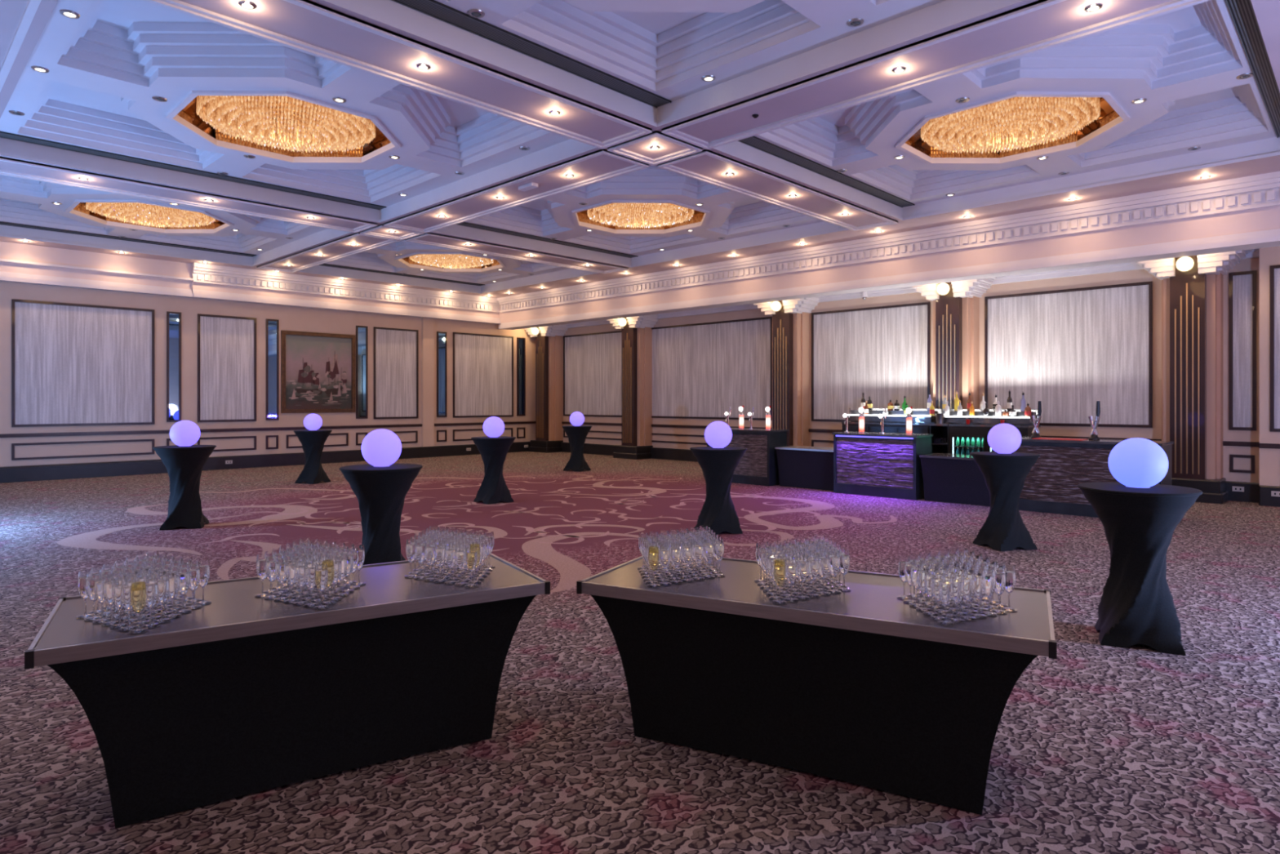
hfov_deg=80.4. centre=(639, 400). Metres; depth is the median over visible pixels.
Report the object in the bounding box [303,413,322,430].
orb
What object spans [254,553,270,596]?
champagne flute
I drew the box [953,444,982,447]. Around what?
shelf
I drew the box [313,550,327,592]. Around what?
champagne flute
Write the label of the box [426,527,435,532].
bowl
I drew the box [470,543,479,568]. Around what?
bowl
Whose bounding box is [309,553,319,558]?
bowl
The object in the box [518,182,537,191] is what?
emergency light
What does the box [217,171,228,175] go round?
recessed light
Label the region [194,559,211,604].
champagne flute
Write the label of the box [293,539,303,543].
champagne flute
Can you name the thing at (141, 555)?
champagne flute
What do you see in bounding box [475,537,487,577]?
champagne flute
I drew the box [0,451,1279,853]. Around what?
floor
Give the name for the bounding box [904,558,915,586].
bowl
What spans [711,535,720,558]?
bowl
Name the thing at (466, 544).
bowl
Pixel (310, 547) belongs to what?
bowl
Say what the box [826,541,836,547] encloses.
bowl
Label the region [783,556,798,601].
champagne flute
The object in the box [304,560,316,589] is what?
bowl
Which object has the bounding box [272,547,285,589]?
champagne flute
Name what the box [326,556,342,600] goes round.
champagne flute
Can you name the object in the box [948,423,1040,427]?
countertop
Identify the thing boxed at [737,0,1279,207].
coffer
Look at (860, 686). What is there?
table
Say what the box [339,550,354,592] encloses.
champagne flute
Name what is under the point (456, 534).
bowl
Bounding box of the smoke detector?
[752,114,758,118]
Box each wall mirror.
[166,311,181,422]
[266,319,279,420]
[355,325,368,418]
[436,331,446,417]
[516,337,525,415]
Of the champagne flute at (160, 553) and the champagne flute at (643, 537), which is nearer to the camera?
the champagne flute at (160, 553)
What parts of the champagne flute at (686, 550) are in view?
stem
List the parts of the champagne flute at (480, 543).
stem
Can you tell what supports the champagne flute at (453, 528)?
on the table at (238, 693)
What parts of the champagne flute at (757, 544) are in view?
stem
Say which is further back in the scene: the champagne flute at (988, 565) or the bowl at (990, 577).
the champagne flute at (988, 565)
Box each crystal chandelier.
[85,202,215,227]
[195,95,375,153]
[408,253,493,268]
[586,203,693,228]
[920,97,1101,154]
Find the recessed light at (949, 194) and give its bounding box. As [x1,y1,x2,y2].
[945,193,955,196]
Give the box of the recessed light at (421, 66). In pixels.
[416,63,430,70]
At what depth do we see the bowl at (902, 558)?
3.38 m
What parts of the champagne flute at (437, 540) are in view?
stem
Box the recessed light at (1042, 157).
[1036,155,1048,159]
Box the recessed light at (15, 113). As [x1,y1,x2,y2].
[8,110,24,115]
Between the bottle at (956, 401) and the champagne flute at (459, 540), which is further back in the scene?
the bottle at (956, 401)
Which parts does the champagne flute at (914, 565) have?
stem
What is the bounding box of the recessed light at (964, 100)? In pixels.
[955,97,969,103]
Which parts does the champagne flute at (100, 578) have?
stem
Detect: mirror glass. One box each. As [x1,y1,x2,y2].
[168,313,178,419]
[268,320,276,417]
[358,327,365,417]
[438,333,444,415]
[518,338,524,414]
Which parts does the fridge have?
door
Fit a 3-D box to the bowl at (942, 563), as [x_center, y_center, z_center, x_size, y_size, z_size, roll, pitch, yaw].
[1.316,0.757,3.271,0.053,0.116,0.053,0,0,44]
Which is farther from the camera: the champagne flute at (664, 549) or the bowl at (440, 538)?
the bowl at (440, 538)
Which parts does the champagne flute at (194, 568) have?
stem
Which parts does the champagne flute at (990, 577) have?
stem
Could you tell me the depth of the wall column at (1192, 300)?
12.33 m
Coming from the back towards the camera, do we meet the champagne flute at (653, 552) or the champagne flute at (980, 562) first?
the champagne flute at (653, 552)
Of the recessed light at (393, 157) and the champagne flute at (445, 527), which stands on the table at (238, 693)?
the champagne flute at (445, 527)
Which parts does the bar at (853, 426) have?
door, door, door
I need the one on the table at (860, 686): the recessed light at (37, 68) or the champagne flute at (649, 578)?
the champagne flute at (649, 578)
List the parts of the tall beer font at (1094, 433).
handle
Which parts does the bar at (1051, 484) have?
slate panel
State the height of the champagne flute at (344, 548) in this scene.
0.184 m
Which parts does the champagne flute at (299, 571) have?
stem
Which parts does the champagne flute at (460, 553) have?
stem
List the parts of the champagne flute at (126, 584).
stem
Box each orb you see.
[169,420,199,446]
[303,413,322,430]
[361,428,401,466]
[483,416,504,437]
[569,411,584,426]
[704,421,732,448]
[987,423,1021,453]
[1107,437,1168,488]
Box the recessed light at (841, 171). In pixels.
[836,168,847,173]
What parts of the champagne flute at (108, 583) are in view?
stem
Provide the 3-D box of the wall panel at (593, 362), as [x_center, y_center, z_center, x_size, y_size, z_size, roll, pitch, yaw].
[-1.398,-0.800,23.246,2.940,2.560,0.045,0,0,44]
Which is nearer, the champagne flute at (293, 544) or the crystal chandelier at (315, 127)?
the champagne flute at (293, 544)
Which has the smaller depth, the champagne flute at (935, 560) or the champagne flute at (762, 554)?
the champagne flute at (935, 560)
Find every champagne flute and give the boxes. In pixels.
[75,569,95,617]
[84,571,101,620]
[88,565,105,613]
[92,573,110,622]
[97,568,114,615]
[100,562,116,608]
[101,575,119,625]
[105,569,122,617]
[109,564,124,611]
[110,577,128,627]
[113,559,127,604]
[113,571,131,620]
[117,565,133,613]
[119,579,137,631]
[122,573,140,622]
[123,560,135,566]
[125,568,142,615]
[126,555,138,561]
[128,581,148,633]
[131,562,145,607]
[131,575,149,625]
[133,557,146,563]
[134,569,150,617]
[136,553,148,558]
[139,564,152,611]
[141,577,159,627]
[142,559,155,564]
[143,571,160,620]
[144,555,156,559]
[145,566,163,613]
[146,550,158,555]
[151,560,163,606]
[152,573,171,622]
[153,555,164,561]
[154,551,166,556]
[155,568,171,615]
[156,562,173,608]
[160,557,173,602]
[163,553,174,558]
[163,569,182,617]
[165,564,182,611]
[167,559,182,604]
[168,555,182,598]
[173,565,191,613]
[175,560,192,606]
[177,555,192,600]
[184,562,201,608]
[185,557,202,602]
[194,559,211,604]
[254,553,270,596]
[263,550,278,592]
[264,555,279,599]
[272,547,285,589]
[272,551,287,595]
[273,556,289,600]
[280,545,290,585]
[281,549,294,591]
[282,553,297,596]
[283,558,298,603]
[285,542,297,582]
[288,546,299,587]
[289,550,303,592]
[291,555,306,598]
[292,560,308,604]
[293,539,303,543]
[294,543,305,583]
[297,547,308,589]
[299,537,309,541]
[299,551,313,595]
[301,556,315,600]
[302,541,311,545]
[302,560,319,607]
[303,544,314,585]
[306,549,317,591]
[307,538,318,542]
[308,553,320,596]
[310,542,320,546]
[311,558,325,602]
[313,546,324,587]
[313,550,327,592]
[313,562,329,608]
[316,539,327,544]
[316,555,332,598]
[320,543,330,547]
[320,559,335,604]
[322,547,333,589]
[325,541,335,545]
[325,551,338,594]
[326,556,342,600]
[328,544,340,585]
[329,548,344,591]
[333,553,348,596]
[334,542,346,582]
[337,546,350,586]
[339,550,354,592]
[342,543,355,583]
[345,547,359,589]
[353,544,365,585]
[404,538,417,577]
[408,536,419,573]
[413,533,424,571]
[413,539,426,578]
[417,531,427,568]
[417,537,430,575]
[421,528,431,564]
[422,534,433,572]
[423,541,437,580]
[425,527,435,562]
[426,532,437,569]
[427,538,439,577]
[429,524,438,528]
[431,530,440,566]
[431,536,443,573]
[433,542,447,582]
[435,528,444,532]
[435,533,447,571]
[437,539,449,578]
[438,525,447,529]
[440,531,449,568]
[440,537,453,575]
[444,528,453,564]
[444,534,457,572]
[444,543,457,583]
[447,527,456,531]
[447,541,460,580]
[448,532,459,569]
[451,537,463,577]
[453,529,462,566]
[454,535,466,573]
[454,544,467,585]
[456,528,465,533]
[457,542,471,582]
[458,533,468,570]
[462,531,471,568]
[462,539,474,578]
[464,546,478,586]
[465,537,476,575]
[466,528,474,533]
[467,543,481,583]
[468,534,479,572]
[471,532,482,568]
[472,540,484,580]
[475,529,485,566]
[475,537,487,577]
[478,535,490,573]
[481,533,492,570]
[484,531,495,568]
[637,532,648,568]
[639,534,648,572]
[640,536,653,574]
[641,538,654,577]
[643,541,656,580]
[644,543,657,583]
[647,546,660,586]
[648,531,658,567]
[650,533,659,569]
[650,535,662,573]
[653,537,666,576]
[654,539,667,578]
[656,542,669,582]
[657,544,671,585]
[659,529,669,565]
[661,532,671,568]
[662,533,673,571]
[663,536,675,573]
[665,538,678,577]
[667,540,680,580]
[669,542,683,583]
[670,528,678,564]
[670,530,682,567]
[672,533,684,569]
[675,534,686,573]
[676,537,688,575]
[678,539,691,578]
[680,527,688,563]
[680,529,692,565]
[680,542,693,582]
[683,531,694,568]
[685,533,697,571]
[688,536,699,573]
[688,537,702,577]
[689,526,697,561]
[691,528,700,564]
[692,540,705,579]
[693,530,704,566]
[696,532,706,569]
[697,534,708,572]
[699,525,707,530]
[700,537,712,574]
[702,527,711,563]
[702,538,715,577]
[703,528,713,565]
[704,531,715,568]
[707,533,718,570]
[710,535,722,573]
[712,537,725,576]
[754,542,765,582]
[756,544,768,585]
[760,546,772,588]
[763,550,775,592]
[764,540,776,580]
[765,552,778,595]
[768,542,779,583]
[768,555,783,599]
[770,546,783,586]
[772,559,786,604]
[773,548,786,590]
[777,539,786,545]
[777,551,790,594]
[779,542,789,581]
[780,554,795,597]
[782,544,794,584]
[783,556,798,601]
[784,546,797,588]
[786,537,795,542]
[788,549,801,591]
[789,540,799,579]
[791,552,805,595]
[792,542,804,582]
[795,545,808,586]
[795,555,809,599]
[796,537,805,542]
[799,547,812,590]
[800,538,808,577]
[803,541,814,581]
[803,551,816,593]
[805,543,818,584]
[805,553,820,597]
[806,535,815,541]
[809,537,820,575]
[809,546,822,587]
[813,540,824,579]
[813,549,826,591]
[815,533,824,539]
[816,542,828,582]
[816,551,831,595]
[818,536,829,574]
[820,545,832,586]
[822,538,833,577]
[824,541,838,580]
[824,547,836,589]
[826,550,841,593]
[828,543,842,583]
[832,546,846,587]
[836,548,851,591]
[897,555,910,599]
[902,558,918,603]
[906,554,920,597]
[909,561,923,607]
[913,556,928,601]
[915,564,930,611]
[917,552,929,595]
[920,560,933,604]
[922,568,937,615]
[924,555,936,599]
[926,563,941,608]
[928,551,939,555]
[929,571,945,620]
[932,558,943,603]
[933,566,948,613]
[935,554,946,559]
[936,561,951,607]
[937,574,955,625]
[938,550,949,555]
[941,569,955,617]
[942,556,953,562]
[944,564,959,611]
[945,552,955,557]
[947,548,958,553]
[948,573,965,622]
[949,560,961,604]
[951,568,967,615]
[952,555,964,599]
[954,563,969,608]
[955,551,965,555]
[957,546,968,551]
[959,558,970,603]
[959,571,976,620]
[961,554,973,597]
[961,566,977,613]
[964,549,974,554]
[964,561,978,607]
[968,556,980,600]
[970,569,986,617]
[971,552,982,557]
[972,564,987,611]
[974,560,990,604]
[978,555,990,599]
[980,568,997,615]
[982,563,998,608]
[984,558,998,603]
[990,565,1007,613]
[991,560,1008,606]
[1000,564,1017,611]
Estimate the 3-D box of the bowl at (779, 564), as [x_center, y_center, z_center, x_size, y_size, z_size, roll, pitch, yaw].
[0.613,0.757,3.325,0.053,0.116,0.053,0,0,44]
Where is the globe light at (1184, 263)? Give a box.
[1175,256,1194,271]
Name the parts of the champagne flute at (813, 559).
stem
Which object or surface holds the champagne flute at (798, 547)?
on the table at (860, 686)
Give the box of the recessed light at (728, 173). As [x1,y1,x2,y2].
[725,172,733,175]
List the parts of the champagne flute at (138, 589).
stem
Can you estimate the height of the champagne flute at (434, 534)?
0.184 m
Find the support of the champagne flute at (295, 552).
on the table at (238, 693)
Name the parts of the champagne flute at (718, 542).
stem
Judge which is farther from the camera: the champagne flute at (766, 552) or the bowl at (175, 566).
the champagne flute at (766, 552)
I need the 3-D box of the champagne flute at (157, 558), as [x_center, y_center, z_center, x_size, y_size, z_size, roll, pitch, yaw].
[-2.146,0.791,3.380,0.065,0.184,0.065,0,0,44]
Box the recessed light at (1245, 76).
[1235,72,1253,79]
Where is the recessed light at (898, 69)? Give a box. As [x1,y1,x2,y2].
[892,66,906,72]
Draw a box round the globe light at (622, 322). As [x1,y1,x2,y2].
[617,317,628,326]
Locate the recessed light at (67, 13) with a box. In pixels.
[59,9,79,18]
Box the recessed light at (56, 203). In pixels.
[51,202,62,204]
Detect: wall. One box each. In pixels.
[0,241,498,317]
[0,281,535,466]
[562,257,1259,482]
[1259,246,1279,486]
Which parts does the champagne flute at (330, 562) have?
stem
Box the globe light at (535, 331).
[531,327,540,334]
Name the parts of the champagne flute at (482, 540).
stem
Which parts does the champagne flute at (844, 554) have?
stem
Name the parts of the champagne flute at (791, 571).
stem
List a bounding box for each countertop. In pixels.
[841,421,931,425]
[928,422,948,426]
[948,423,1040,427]
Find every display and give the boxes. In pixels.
[846,408,942,422]
[942,408,1037,425]
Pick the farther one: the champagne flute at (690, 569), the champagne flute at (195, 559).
the champagne flute at (690, 569)
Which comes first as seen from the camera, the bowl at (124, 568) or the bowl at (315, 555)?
the bowl at (124, 568)
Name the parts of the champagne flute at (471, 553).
stem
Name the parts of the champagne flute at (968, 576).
stem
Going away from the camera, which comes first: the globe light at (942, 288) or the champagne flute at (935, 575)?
the champagne flute at (935, 575)
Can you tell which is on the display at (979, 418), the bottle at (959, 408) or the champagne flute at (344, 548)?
the bottle at (959, 408)
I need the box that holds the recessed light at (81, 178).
[78,177,88,180]
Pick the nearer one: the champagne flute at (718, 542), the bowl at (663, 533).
the champagne flute at (718, 542)
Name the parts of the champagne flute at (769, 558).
stem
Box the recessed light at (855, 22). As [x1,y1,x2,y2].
[846,17,863,26]
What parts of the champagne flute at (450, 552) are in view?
stem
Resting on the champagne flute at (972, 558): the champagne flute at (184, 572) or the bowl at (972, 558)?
the bowl at (972, 558)
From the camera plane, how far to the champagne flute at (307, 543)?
3.74 m
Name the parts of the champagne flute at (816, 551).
stem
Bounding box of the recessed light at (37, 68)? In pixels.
[31,66,48,72]
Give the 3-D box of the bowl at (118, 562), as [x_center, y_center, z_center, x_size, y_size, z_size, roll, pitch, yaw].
[-2.268,0.757,3.312,0.053,0.116,0.053,0,0,44]
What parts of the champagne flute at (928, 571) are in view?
stem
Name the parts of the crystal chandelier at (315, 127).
ceiling plate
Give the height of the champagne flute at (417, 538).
0.184 m
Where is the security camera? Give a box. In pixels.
[861,291,867,299]
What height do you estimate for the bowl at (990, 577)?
0.116 m
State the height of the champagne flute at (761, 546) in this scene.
0.184 m
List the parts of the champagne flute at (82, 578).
stem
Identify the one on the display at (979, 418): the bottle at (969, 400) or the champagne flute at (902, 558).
the bottle at (969, 400)
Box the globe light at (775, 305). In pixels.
[770,301,782,311]
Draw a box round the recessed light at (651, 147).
[649,146,659,149]
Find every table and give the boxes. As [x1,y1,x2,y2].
[24,552,550,828]
[152,444,216,530]
[293,429,332,484]
[338,463,422,564]
[471,435,515,504]
[561,425,591,471]
[576,555,1057,814]
[689,446,746,533]
[774,445,833,490]
[919,453,990,506]
[969,451,1039,551]
[1077,481,1202,655]
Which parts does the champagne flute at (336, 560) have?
stem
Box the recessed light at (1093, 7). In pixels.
[1084,3,1102,12]
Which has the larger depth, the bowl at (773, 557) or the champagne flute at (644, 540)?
the champagne flute at (644, 540)
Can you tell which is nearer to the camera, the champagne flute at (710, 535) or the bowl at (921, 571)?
the bowl at (921, 571)
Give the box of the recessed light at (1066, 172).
[1057,171,1069,175]
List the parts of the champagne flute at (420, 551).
stem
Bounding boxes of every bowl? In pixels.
[77,569,92,599]
[85,571,100,601]
[91,565,104,572]
[93,573,109,603]
[99,568,112,573]
[102,562,115,568]
[103,575,118,605]
[107,569,121,575]
[111,564,124,569]
[111,577,126,608]
[115,559,127,564]
[116,571,129,577]
[120,565,133,572]
[120,579,136,610]
[125,573,138,579]
[128,568,141,573]
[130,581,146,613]
[131,562,144,568]
[134,575,147,582]
[137,569,150,575]
[139,564,152,569]
[143,577,158,608]
[146,571,159,577]
[148,566,160,572]
[151,560,163,566]
[155,573,169,603]
[157,568,170,573]
[159,562,172,568]
[160,557,173,563]
[165,569,180,599]
[168,564,181,569]
[169,559,182,564]
[171,555,182,559]
[176,565,190,595]
[177,560,190,566]
[179,555,191,561]
[186,562,199,591]
[187,557,199,563]
[196,559,209,586]
[256,553,268,580]
[265,550,275,555]
[265,555,277,582]
[272,547,283,552]
[274,551,284,556]
[275,556,287,583]
[280,545,290,549]
[281,549,292,554]
[283,553,294,558]
[284,558,297,585]
[286,542,297,546]
[288,546,299,551]
[290,550,301,555]
[293,555,303,559]
[293,560,306,587]
[295,543,305,547]
[297,547,308,552]
[299,551,311,556]
[302,556,313,561]
[304,544,314,549]
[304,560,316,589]
[306,549,317,554]
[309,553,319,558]
[312,558,324,563]
[313,546,324,551]
[314,562,328,591]
[315,550,326,555]
[319,555,330,559]
[322,547,333,552]
[322,559,334,586]
[325,551,337,556]
[328,544,339,549]
[328,556,341,583]
[332,548,342,553]
[334,542,345,546]
[335,553,346,579]
[337,546,348,551]
[341,550,352,576]
[344,543,354,547]
[347,547,359,573]
[353,544,364,569]
[405,538,416,562]
[410,536,419,559]
[414,533,423,539]
[414,539,425,564]
[418,531,427,537]
[420,537,429,560]
[422,528,431,533]
[424,534,433,540]
[425,541,435,565]
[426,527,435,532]
[427,532,436,536]
[429,538,439,562]
[431,530,440,535]
[433,536,442,540]
[435,542,445,566]
[436,533,446,539]
[439,539,448,563]
[440,531,449,535]
[443,537,452,543]
[444,528,453,533]
[444,543,456,568]
[446,534,456,541]
[449,532,459,537]
[449,541,459,564]
[453,529,462,535]
[453,537,462,544]
[455,544,466,569]
[456,535,465,541]
[459,533,468,539]
[459,542,469,566]
[462,531,471,537]
[462,539,472,546]
[466,537,475,542]
[466,546,477,571]
[469,534,478,540]
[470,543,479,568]
[471,532,481,538]
[472,540,483,564]
[475,529,484,535]
[475,537,486,561]
[479,535,488,559]
[481,533,491,555]
[484,531,493,553]
[638,532,648,551]
[640,534,648,555]
[641,536,651,557]
[642,538,653,559]
[644,541,654,564]
[646,543,656,566]
[648,531,657,537]
[648,546,658,571]
[650,533,659,538]
[652,535,662,542]
[654,537,663,543]
[656,539,666,562]
[657,542,667,563]
[659,529,668,535]
[659,544,670,569]
[661,532,670,537]
[662,533,671,540]
[665,536,674,542]
[666,538,676,545]
[669,540,678,564]
[670,528,678,534]
[671,530,680,536]
[671,542,681,568]
[673,533,682,538]
[675,534,684,541]
[677,537,687,543]
[680,527,688,533]
[680,539,689,561]
[681,542,692,566]
[682,529,690,535]
[684,531,693,537]
[686,533,695,539]
[688,536,697,542]
[689,526,697,532]
[690,537,700,561]
[692,528,700,533]
[693,530,702,536]
[693,540,703,564]
[696,532,705,537]
[698,534,707,540]
[702,527,710,533]
[702,537,711,559]
[703,538,714,563]
[704,528,712,534]
[706,531,715,537]
[709,533,718,539]
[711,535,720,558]
[714,537,724,561]
[755,542,765,565]
[758,544,768,568]
[760,546,771,572]
[764,550,774,575]
[766,540,776,547]
[767,552,777,578]
[769,542,779,550]
[770,555,782,582]
[772,546,782,552]
[773,559,785,586]
[775,548,785,555]
[778,551,789,558]
[779,542,789,548]
[782,544,792,551]
[782,554,792,580]
[785,556,797,584]
[786,546,795,553]
[789,540,799,546]
[789,549,799,556]
[792,542,802,549]
[792,552,803,578]
[796,545,806,550]
[796,555,808,582]
[800,538,808,545]
[800,547,810,555]
[803,541,813,546]
[804,551,813,577]
[806,543,817,550]
[807,553,818,580]
[809,537,818,542]
[810,546,820,551]
[813,540,822,546]
[813,549,824,574]
[817,542,826,547]
[817,551,829,578]
[820,545,830,550]
[822,538,831,543]
[824,547,835,573]
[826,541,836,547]
[828,550,839,576]
[831,543,840,548]
[834,546,844,571]
[839,548,849,574]
[897,555,909,582]
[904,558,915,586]
[908,554,919,559]
[910,561,922,589]
[915,556,926,562]
[917,564,929,593]
[919,552,929,557]
[921,560,933,565]
[924,568,937,597]
[925,555,936,560]
[928,563,940,568]
[931,571,944,601]
[932,558,943,563]
[935,566,947,572]
[938,561,950,566]
[938,574,953,605]
[942,569,955,575]
[946,564,958,570]
[949,560,960,564]
[951,573,964,603]
[952,555,963,560]
[954,568,966,573]
[956,563,968,568]
[959,558,970,563]
[961,554,973,559]
[961,571,974,600]
[964,566,976,572]
[966,561,978,566]
[968,556,980,561]
[972,569,986,599]
[974,564,986,570]
[976,560,988,564]
[978,555,990,560]
[982,568,995,596]
[984,563,996,568]
[986,558,998,563]
[992,565,1005,595]
[994,560,1005,566]
[1003,564,1016,592]
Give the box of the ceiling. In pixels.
[0,0,1279,297]
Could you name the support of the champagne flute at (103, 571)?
on the table at (238, 693)
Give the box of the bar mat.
[1034,437,1087,439]
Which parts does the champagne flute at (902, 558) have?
stem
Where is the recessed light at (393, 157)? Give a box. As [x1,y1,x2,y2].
[389,155,399,159]
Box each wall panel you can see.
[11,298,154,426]
[197,313,256,422]
[373,326,418,418]
[453,332,513,417]
[563,330,622,417]
[651,316,772,420]
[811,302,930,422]
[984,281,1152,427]
[1228,270,1256,430]
[1270,264,1279,431]
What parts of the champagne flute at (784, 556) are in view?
stem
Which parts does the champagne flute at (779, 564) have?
stem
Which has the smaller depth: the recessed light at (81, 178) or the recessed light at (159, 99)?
the recessed light at (159, 99)
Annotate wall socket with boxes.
[225,460,232,463]
[1232,485,1244,491]
[1271,490,1279,496]
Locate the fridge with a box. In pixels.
[948,423,1040,454]
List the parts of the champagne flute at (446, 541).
stem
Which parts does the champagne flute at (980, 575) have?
stem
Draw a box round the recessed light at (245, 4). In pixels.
[238,0,256,9]
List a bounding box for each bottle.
[861,391,865,409]
[864,400,868,414]
[866,396,872,410]
[887,399,893,410]
[893,399,899,410]
[902,395,907,410]
[903,403,907,414]
[927,391,931,410]
[929,400,934,415]
[942,395,946,410]
[944,400,949,415]
[954,391,959,410]
[955,436,959,445]
[955,447,959,453]
[957,400,962,415]
[960,437,964,445]
[960,447,964,454]
[966,437,969,446]
[967,391,972,411]
[969,400,974,416]
[971,437,974,446]
[976,437,980,446]
[979,392,985,411]
[982,402,990,416]
[992,395,997,411]
[995,400,1001,416]
[1002,409,1008,416]
[1006,390,1012,411]
[1008,404,1016,416]
[1020,391,1026,411]
[1024,403,1031,417]
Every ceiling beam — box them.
[143,0,897,231]
[256,0,1209,272]
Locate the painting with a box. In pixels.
[280,330,355,413]
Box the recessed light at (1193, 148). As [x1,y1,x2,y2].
[1187,146,1200,151]
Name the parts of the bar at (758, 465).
slate panel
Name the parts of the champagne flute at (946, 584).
stem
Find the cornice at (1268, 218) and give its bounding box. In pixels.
[498,205,1279,326]
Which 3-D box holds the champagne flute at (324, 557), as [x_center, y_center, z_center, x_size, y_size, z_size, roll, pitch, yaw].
[-1.420,0.791,3.413,0.065,0.184,0.065,0,0,44]
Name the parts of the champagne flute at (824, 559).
stem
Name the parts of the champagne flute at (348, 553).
stem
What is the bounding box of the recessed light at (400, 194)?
[398,193,408,196]
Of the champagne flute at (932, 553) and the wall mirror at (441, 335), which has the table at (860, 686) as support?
the champagne flute at (932, 553)
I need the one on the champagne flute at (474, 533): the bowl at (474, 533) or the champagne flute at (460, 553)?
the bowl at (474, 533)
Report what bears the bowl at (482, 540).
on the champagne flute at (482, 540)
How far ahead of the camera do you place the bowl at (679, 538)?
3.85 m
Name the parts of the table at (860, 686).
edge trim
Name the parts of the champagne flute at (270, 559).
stem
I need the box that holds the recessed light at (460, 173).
[454,171,464,175]
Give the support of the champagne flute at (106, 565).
on the table at (238, 693)
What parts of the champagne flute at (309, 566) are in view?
stem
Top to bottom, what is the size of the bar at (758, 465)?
1.065 m
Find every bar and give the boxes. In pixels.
[705,427,788,486]
[831,431,933,500]
[841,421,931,434]
[1013,436,1173,517]
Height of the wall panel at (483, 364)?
2.550 m
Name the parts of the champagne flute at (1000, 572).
stem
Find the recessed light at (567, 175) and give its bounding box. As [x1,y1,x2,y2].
[564,173,573,177]
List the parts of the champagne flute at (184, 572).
stem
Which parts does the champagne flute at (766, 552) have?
stem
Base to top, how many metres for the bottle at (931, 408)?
0.301 m
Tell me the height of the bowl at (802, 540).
0.116 m
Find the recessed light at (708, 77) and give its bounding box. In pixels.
[702,75,715,81]
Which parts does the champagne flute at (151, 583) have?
stem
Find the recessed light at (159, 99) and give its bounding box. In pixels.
[151,96,167,102]
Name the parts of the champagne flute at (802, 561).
stem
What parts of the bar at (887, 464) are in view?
slate panel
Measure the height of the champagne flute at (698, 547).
0.184 m
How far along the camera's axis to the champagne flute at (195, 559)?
3.34 m
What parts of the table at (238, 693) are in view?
edge trim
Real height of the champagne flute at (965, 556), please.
0.184 m
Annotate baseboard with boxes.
[0,441,529,483]
[560,441,1279,506]
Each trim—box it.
[0,0,41,92]
[0,156,628,273]
[0,258,500,312]
[0,271,501,324]
[0,421,535,437]
[11,427,525,460]
[497,171,1279,312]
[498,228,1279,329]
[561,421,1279,448]
[563,429,1254,473]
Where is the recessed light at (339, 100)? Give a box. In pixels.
[332,97,346,102]
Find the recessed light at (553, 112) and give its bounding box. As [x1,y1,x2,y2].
[549,110,559,115]
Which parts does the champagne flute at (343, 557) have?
stem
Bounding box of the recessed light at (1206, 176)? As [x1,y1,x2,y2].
[1200,175,1210,178]
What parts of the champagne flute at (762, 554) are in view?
stem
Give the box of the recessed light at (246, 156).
[243,154,255,158]
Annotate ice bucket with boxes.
[934,413,945,423]
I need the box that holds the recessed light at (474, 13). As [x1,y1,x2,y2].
[467,8,484,18]
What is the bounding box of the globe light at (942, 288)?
[936,283,949,294]
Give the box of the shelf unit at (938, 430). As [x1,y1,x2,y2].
[928,422,949,453]
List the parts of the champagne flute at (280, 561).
stem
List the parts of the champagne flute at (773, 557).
stem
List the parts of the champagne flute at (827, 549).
stem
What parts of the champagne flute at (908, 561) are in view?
stem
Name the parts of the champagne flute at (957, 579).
stem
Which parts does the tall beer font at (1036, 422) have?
handle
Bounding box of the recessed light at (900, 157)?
[893,155,905,159]
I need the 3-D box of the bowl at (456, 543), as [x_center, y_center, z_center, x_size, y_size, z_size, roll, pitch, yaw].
[-0.920,0.757,3.752,0.053,0.116,0.053,0,0,44]
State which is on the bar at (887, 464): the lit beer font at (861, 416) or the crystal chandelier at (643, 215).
the lit beer font at (861, 416)
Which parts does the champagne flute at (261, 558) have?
stem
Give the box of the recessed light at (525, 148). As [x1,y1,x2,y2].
[519,146,529,151]
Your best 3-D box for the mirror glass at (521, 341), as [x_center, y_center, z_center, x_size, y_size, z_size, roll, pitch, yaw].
[-3.830,-0.775,24.361,0.020,2.430,0.240,0,0,44]
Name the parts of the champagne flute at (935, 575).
stem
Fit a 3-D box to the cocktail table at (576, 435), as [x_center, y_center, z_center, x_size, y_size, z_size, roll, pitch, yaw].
[-1.471,1.108,17.695,0.709,1.040,0.709,0,0,7]
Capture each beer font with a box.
[724,406,730,425]
[737,405,744,428]
[747,407,754,429]
[764,405,771,429]
[843,407,850,432]
[857,405,865,432]
[878,408,886,433]
[905,406,912,434]
[1030,400,1041,438]
[1088,400,1100,439]
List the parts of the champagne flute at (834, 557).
stem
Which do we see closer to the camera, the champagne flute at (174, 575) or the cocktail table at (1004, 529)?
the champagne flute at (174, 575)
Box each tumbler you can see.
[937,438,941,443]
[941,438,945,444]
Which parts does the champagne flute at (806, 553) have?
stem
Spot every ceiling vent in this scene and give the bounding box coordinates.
[0,131,386,209]
[0,221,256,257]
[320,263,484,285]
[391,0,671,107]
[457,222,638,257]
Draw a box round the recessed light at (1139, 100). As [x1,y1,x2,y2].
[1131,97,1146,104]
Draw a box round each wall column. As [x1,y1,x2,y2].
[524,324,568,453]
[607,314,658,459]
[753,296,820,446]
[911,276,996,408]
[1134,248,1252,503]
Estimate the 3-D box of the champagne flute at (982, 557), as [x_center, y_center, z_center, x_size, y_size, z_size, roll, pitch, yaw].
[1.546,0.791,3.400,0.065,0.184,0.065,0,0,44]

